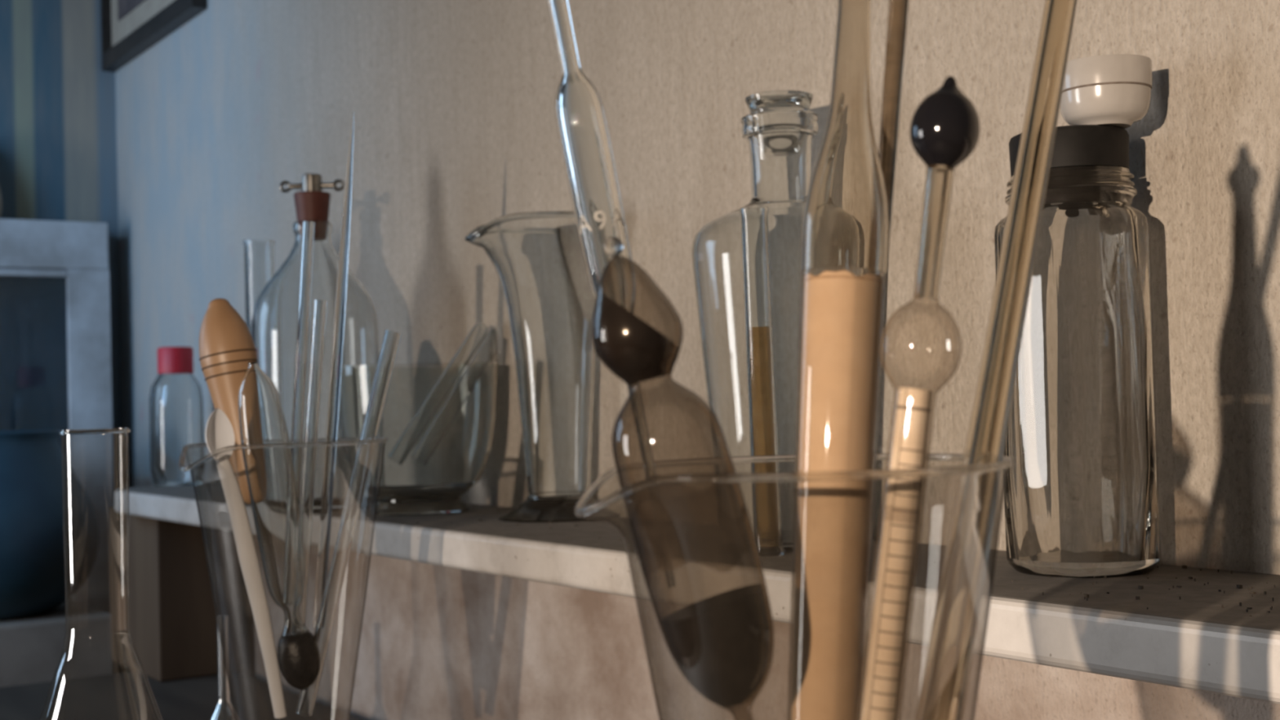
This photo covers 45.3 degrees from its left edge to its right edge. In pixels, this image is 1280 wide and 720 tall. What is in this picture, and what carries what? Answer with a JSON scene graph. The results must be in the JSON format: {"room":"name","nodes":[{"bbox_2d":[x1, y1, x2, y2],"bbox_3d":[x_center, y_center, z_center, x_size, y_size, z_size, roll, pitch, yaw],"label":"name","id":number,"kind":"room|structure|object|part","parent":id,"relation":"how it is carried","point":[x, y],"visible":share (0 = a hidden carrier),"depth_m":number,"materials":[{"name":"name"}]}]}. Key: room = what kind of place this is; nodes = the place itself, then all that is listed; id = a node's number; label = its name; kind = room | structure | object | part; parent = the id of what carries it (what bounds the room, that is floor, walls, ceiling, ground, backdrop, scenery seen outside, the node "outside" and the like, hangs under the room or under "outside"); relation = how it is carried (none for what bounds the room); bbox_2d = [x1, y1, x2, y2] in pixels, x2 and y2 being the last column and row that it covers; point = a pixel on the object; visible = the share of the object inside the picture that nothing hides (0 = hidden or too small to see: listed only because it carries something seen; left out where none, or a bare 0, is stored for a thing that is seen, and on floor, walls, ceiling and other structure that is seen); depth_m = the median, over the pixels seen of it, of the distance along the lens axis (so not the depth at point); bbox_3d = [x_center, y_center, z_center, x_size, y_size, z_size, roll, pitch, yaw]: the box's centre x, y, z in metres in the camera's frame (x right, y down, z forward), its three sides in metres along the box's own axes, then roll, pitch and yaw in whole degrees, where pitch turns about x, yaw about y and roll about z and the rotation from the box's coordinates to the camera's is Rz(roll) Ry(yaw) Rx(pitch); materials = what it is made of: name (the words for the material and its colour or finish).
{"room":"laboratory","nodes":[
{"label":"laboratory","id":0,"kind":"room"},
{"bbox_2d":[0,0,127,673],"bbox_3d":[-2.013,-0.181,2.137,2.500,2.800,0.100,-1,-2,-34],"label":"wall","id":1,"kind":"structure","parent":0,"point":[58,130],"depth_m":2.75,"materials":[{"name":"paint"}]},
{"bbox_2d":[0,217,117,673],"bbox_3d":[-1.240,0.210,2.522,0.706,0.894,0.098,-1,-2,-34],"label":"upper cabinet","id":2,"kind":"object","parent":1,"relation":"attached to","point":[55,374],"visible":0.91,"depth_m":2.65,"materials":[{"name":"white paint"}]},
{"bbox_2d":[0,190,2,217],"bbox_3d":[-1.146,-0.305,2.617,0.104,0.141,0.104,-1,-2,-34],"label":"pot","id":3,"kind":"object","parent":2,"relation":"on","point":[1,200],"visible":0.98,"depth_m":2.62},
{"bbox_3d":[-1.222,0.210,2.496,0.566,0.727,0.002,-1,-2,-34],"label":"pane","id":4,"kind":"part","parent":2,"relation":"part of","materials":[{"name":"glass"}]},
{"bbox_2d":[115,0,1279,719],"bbox_3d":[0.123,-0.261,1.304,0.100,2.800,4.080,-1,-2,-34],"label":"wall","id":5,"kind":"structure","parent":0,"point":[452,102],"depth_m":1.40,"materials":[{"name":"paint"}]},
{"bbox_2d":[100,0,207,71],"bbox_3d":[-0.838,-0.785,2.600,0.023,0.500,0.536,-1,-2,-34],"label":"framed picture","id":6,"kind":"object","parent":5,"relation":"attached to","point":[129,28],"visible":1,"depth_m":2.65,"materials":[{"name":"black wood"}]},
{"bbox_2d":[117,0,145,21],"bbox_3d":[-0.836,-0.785,2.602,0.002,0.340,0.376,-1,-2,-34],"label":"print","id":7,"kind":"object","parent":6,"relation":"attached to","point":[127,10],"depth_m":2.69},
{"bbox_2d":[114,482,1279,704],"bbox_3d":[0.089,0.152,1.112,0.178,0.033,2.850,-1,-2,-34],"label":"shelf","id":8,"kind":"object","parent":5,"relation":"attached to","point":[1192,642],"visible":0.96,"depth_m":0.89,"materials":[{"name":"white wood"}]},
{"bbox_2d":[149,346,204,485],"bbox_3d":[-0.695,0.084,2.298,0.078,0.206,0.078,-1,-2,-34],"label":"glass jar","id":9,"kind":"object","parent":8,"relation":"on","point":[176,420],"visible":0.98,"depth_m":2.27,"materials":[{"name":"clear glass"}]},
{"bbox_2d":[242,239,275,333],"bbox_3d":[-0.471,0.011,1.909,0.040,0.320,0.040,-1,-2,-34],"label":"glass cylinder","id":10,"kind":"object","parent":8,"relation":"on","point":[259,254],"visible":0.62,"depth_m":1.90,"materials":[{"name":"clear glass"}]},
{"bbox_2d":[250,173,379,511],"bbox_3d":[-0.355,-0.021,1.679,0.138,0.365,0.138,-1,-2,-34],"label":"glass bottle","id":11,"kind":"object","parent":8,"relation":"on","point":[275,311],"visible":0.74,"depth_m":1.63,"materials":[{"name":"clear glass"}]},
{"bbox_2d":[337,362,498,515],"bbox_3d":[-0.227,0.081,1.570,0.168,0.150,0.168,-1,-2,-34],"label":"glass bowl","id":12,"kind":"object","parent":8,"relation":"on","point":[438,420],"visible":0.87,"depth_m":1.51,"materials":[{"name":"clear glass"}]},
{"bbox_2d":[449,322,488,362],"bbox_3d":[-0.207,0.034,1.577,0.108,0.144,0.016,-1,-2,-22],"label":"test tube","id":13,"kind":"object","parent":12,"relation":"in","point":[479,331],"visible":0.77,"depth_m":1.58,"materials":[{"name":"clear glass"}]},
{"bbox_2d":[470,328,497,362],"bbox_3d":[-0.190,0.038,1.611,0.107,0.141,0.018,-1,-2,-27],"label":"test tube","id":14,"kind":"object","parent":12,"relation":"in","point":[486,351],"visible":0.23,"depth_m":1.62,"materials":[{"name":"clear glass"}]},
{"bbox_2d":[464,210,619,522],"bbox_3d":[-0.079,0.008,1.448,0.136,0.281,0.135,-2,-2,23],"label":"glass beaker","id":15,"kind":"object","parent":8,"relation":"on","point":[537,259],"visible":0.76,"depth_m":1.41,"materials":[{"name":"clear glass"}]},
{"bbox_2d":[691,89,819,551],"bbox_3d":[0.107,-0.029,1.124,0.135,0.329,0.135,-1,-2,-34],"label":"glass bottle","id":16,"kind":"object","parent":8,"relation":"on","point":[780,129],"visible":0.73,"depth_m":1.08,"materials":[{"name":"clear glass"}]},
{"bbox_2d":[739,207,784,556],"bbox_3d":[0.084,0.015,1.049,0.022,0.239,0.039,-2,-1,11],"label":"glass cylinder","id":17,"kind":"object","parent":8,"relation":"on","point":[761,378],"visible":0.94,"depth_m":1.04,"materials":[{"name":"clear glass"}]},
{"bbox_2d":[368,504,1275,616],"bbox_3d":[-0.002,0.140,1.251,0.157,0.002,1.311,-1,-2,-34],"label":"debris","id":18,"kind":"object","parent":8,"relation":"on","point":[1239,586],"visible":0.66,"depth_m":0.82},
{"bbox_2d":[994,124,1161,577],"bbox_3d":[0.261,-0.005,0.919,0.090,0.262,0.090,-1,-2,-34],"label":"glass bottle","id":19,"kind":"object","parent":8,"relation":"on","point":[1082,497],"visible":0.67,"depth_m":0.88,"materials":[{"name":"clear glass"}]},
{"bbox_2d":[1059,53,1152,128],"bbox_3d":[0.274,-0.156,0.904,0.055,0.038,0.055,-1,-2,-34],"label":"porcelain bowl","id":20,"kind":"object","parent":19,"relation":"on","point":[1108,90],"visible":0.91,"depth_m":0.88,"materials":[{"name":"white ceramic"}]},
{"bbox_3d":[-0.871,1.174,0.566,2.600,0.050,4.080,-1,-2,-34],"label":"floor","id":21,"kind":"structure","parent":0,"visible":0},
{"bbox_2d":[0,599,115,687],"bbox_3d":[-1.002,0.797,2.382,0.300,0.802,0.298,-1,-2,-34],"label":"stone block","id":22,"kind":"object","parent":21,"relation":"on","point":[31,647],"visible":0.62,"depth_m":2.31,"materials":[{"name":"grey stone"}]},
{"bbox_2d":[0,430,99,620],"bbox_3d":[-1.006,0.255,2.380,0.315,0.285,0.315,-1,-2,-34],"label":"jar","id":23,"kind":"object","parent":22,"relation":"on","point":[34,579],"visible":0.98,"depth_m":2.30,"materials":[{"name":"clear glass"}]},
{"bbox_2d":[0,671,363,719],"bbox_3d":[-0.553,0.785,0.981,1.360,0.730,2.300,-1,-2,-34],"label":"table","id":24,"kind":"object","parent":21,"relation":"on","point":[127,695],"visible":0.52,"depth_m":2.03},
{"bbox_2d":[40,427,163,719],"bbox_3d":[-0.369,0.232,1.047,0.122,0.370,0.122,-1,-2,-34],"label":"flask","id":25,"kind":"object","parent":24,"relation":"on","point":[102,431],"visible":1,"depth_m":1.04,"materials":[{"name":"clear glass"}]},
{"bbox_2d":[109,506,242,681],"bbox_3d":[-0.696,0.338,2.288,0.120,0.236,0.243,-1,-2,-34],"label":"support","id":26,"kind":"object","parent":24,"relation":"on","point":[169,610],"visible":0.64,"depth_m":2.19,"materials":[{"name":"brown wood"}]},
{"bbox_2d":[209,615,239,719],"bbox_3d":[-0.385,0.332,1.419,0.040,0.189,0.040,-1,-2,-34],"label":"flask","id":27,"kind":"object","parent":24,"relation":"on","point":[224,710],"visible":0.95,"depth_m":1.42,"materials":[{"name":"clear glass"}]},
{"bbox_2d":[178,437,388,719],"bbox_3d":[-0.276,0.240,1.193,0.167,0.354,0.156,-1,-2,-34],"label":"beaker","id":28,"kind":"object","parent":24,"relation":"on","point":[340,441],"visible":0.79,"depth_m":1.16,"materials":[{"name":"clear glass"}]},
{"bbox_2d":[199,297,257,504],"bbox_3d":[-0.330,0.033,1.235,0.046,0.166,0.049,-1,-2,-34],"label":"pestle","id":29,"kind":"object","parent":28,"relation":"in","point":[227,347],"visible":0.73,"depth_m":1.22,"materials":[{"name":"brown wood"}]},
{"bbox_2d":[204,408,286,718],"bbox_3d":[-0.300,0.157,1.169,0.017,0.241,0.066,-3,-2,44],"label":"spoon","id":30,"kind":"object","parent":28,"relation":"in","point":[219,433],"visible":0.94,"depth_m":1.17,"materials":[{"name":"beige wood"}]},
{"bbox_2d":[204,408,235,460],"bbox_3d":[-0.319,0.056,1.159,0.011,0.040,0.026,-3,-2,37],"label":"spoon bowl","id":31,"kind":"object","parent":30,"relation":"on","point":[219,433],"depth_m":1.16,"materials":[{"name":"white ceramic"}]},
{"bbox_2d":[237,361,317,689],"bbox_3d":[-0.282,0.130,1.200,0.059,0.259,0.037,-1,-1,-10],"label":"hydrometer","id":32,"kind":"object","parent":28,"relation":"in","point":[269,473],"visible":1,"depth_m":1.19,"materials":[{"name":"clear glass"}]},
{"bbox_3d":[-0.267,0.236,1.200,0.033,0.046,0.032,-1,-2,-34],"label":"ballast bulb","id":33,"kind":"part","parent":32,"relation":"part of","materials":[{"name":"black glass"}]},
{"bbox_2d":[290,221,315,509],"bbox_3d":[-0.272,0.041,1.220,0.034,0.303,0.010,-1,-2,-31],"label":"tube","id":34,"kind":"object","parent":28,"relation":"in","point":[308,227],"visible":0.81,"depth_m":1.22,"materials":[{"name":"clear glass"}]},
{"bbox_2d":[293,299,327,626],"bbox_3d":[-0.257,0.086,1.190,0.050,0.266,0.010,-3,-2,42],"label":"tube","id":35,"kind":"object","parent":28,"relation":"in","point":[320,306],"visible":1,"depth_m":1.19,"materials":[{"name":"clear glass"}]},
{"bbox_2d":[312,111,354,626],"bbox_3d":[-0.245,0.007,1.225,0.042,0.411,0.009,-2,-1,0],"label":"rod","id":36,"kind":"object","parent":28,"relation":"in","point":[332,419],"visible":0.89,"depth_m":1.22,"materials":[{"name":"clear glass"}]},
{"bbox_2d":[295,329,401,715],"bbox_3d":[-0.229,0.127,1.205,0.089,0.300,0.013,-2,-1,-2],"label":"tube","id":37,"kind":"object","parent":28,"relation":"in","point":[390,343],"visible":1,"depth_m":1.20,"materials":[{"name":"clear glass"}]},
{"bbox_2d":[573,453,1015,719],"bbox_3d":[0.051,0.210,0.443,0.126,0.360,0.118,-1,-2,-34],"label":"beaker","id":38,"kind":"object","parent":24,"relation":"on","point":[1007,463],"visible":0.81,"depth_m":0.42,"materials":[{"name":"clear glass"}]},
{"bbox_2d":[547,0,675,587],"bbox_3d":[-0.011,-0.032,0.472,0.040,0.207,0.015,-1,-1,-17],"label":"pipette","id":39,"kind":"object","parent":38,"relation":"in","point":[587,151],"visible":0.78,"depth_m":0.47,"materials":[{"name":"clear glass"}]},
{"bbox_2d":[591,236,773,719],"bbox_3d":[0.012,0.042,0.427,0.048,0.154,0.034,-1,-1,-8],"label":"hydrometer","id":40,"kind":"object","parent":38,"relation":"in","point":[722,643],"visible":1,"depth_m":0.42,"materials":[{"name":"clear glass"}]},
{"bbox_2d":[786,0,888,719],"bbox_3d":[0.058,0.021,0.452,0.026,0.304,0.046,-3,-2,42],"label":"hydrometer","id":41,"kind":"object","parent":38,"relation":"in","point":[844,244],"visible":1,"depth_m":0.45,"materials":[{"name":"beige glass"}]},
{"bbox_3d":[0.061,-0.078,0.460,0.030,0.106,0.026,-1,-2,-34],"label":"stem","id":42,"kind":"part","parent":41,"relation":"part of","materials":[{"name":"clear glass"}]},
{"bbox_2d":[875,0,908,421],"bbox_3d":[0.075,-0.021,0.486,0.006,0.229,0.096,-1,-1,-7],"label":"rod","id":43,"kind":"object","parent":38,"relation":"in","point":[898,9],"visible":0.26,"depth_m":0.46,"materials":[{"name":"clear glass"}]},
{"bbox_2d":[856,75,980,719],"bbox_3d":[0.076,0.025,0.428,0.043,0.208,0.023,-1,-1,-15],"label":"hydrometer","id":44,"kind":"object","parent":38,"relation":"in","point":[945,126],"visible":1,"depth_m":0.42,"materials":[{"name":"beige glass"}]},
{"bbox_3d":[0.082,-0.036,0.430,0.013,0.038,0.008,-2,-1,-3],"label":"stem","id":45,"kind":"part","parent":44,"relation":"part of","materials":[{"name":"clear glass"}]},
{"bbox_3d":[0.086,-0.067,0.431,0.019,0.026,0.019,-1,-2,-34],"label":"black bulb","id":46,"kind":"part","parent":44,"relation":"part of","materials":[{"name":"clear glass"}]},
{"bbox_2d":[915,0,1077,719],"bbox_3d":[0.111,-0.020,0.461,0.012,0.279,0.139,-3,-2,38],"label":"tube","id":47,"kind":"object","parent":38,"relation":"in","point":[944,688],"visible":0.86,"depth_m":0.45,"materials":[{"name":"glass"}]}
]}

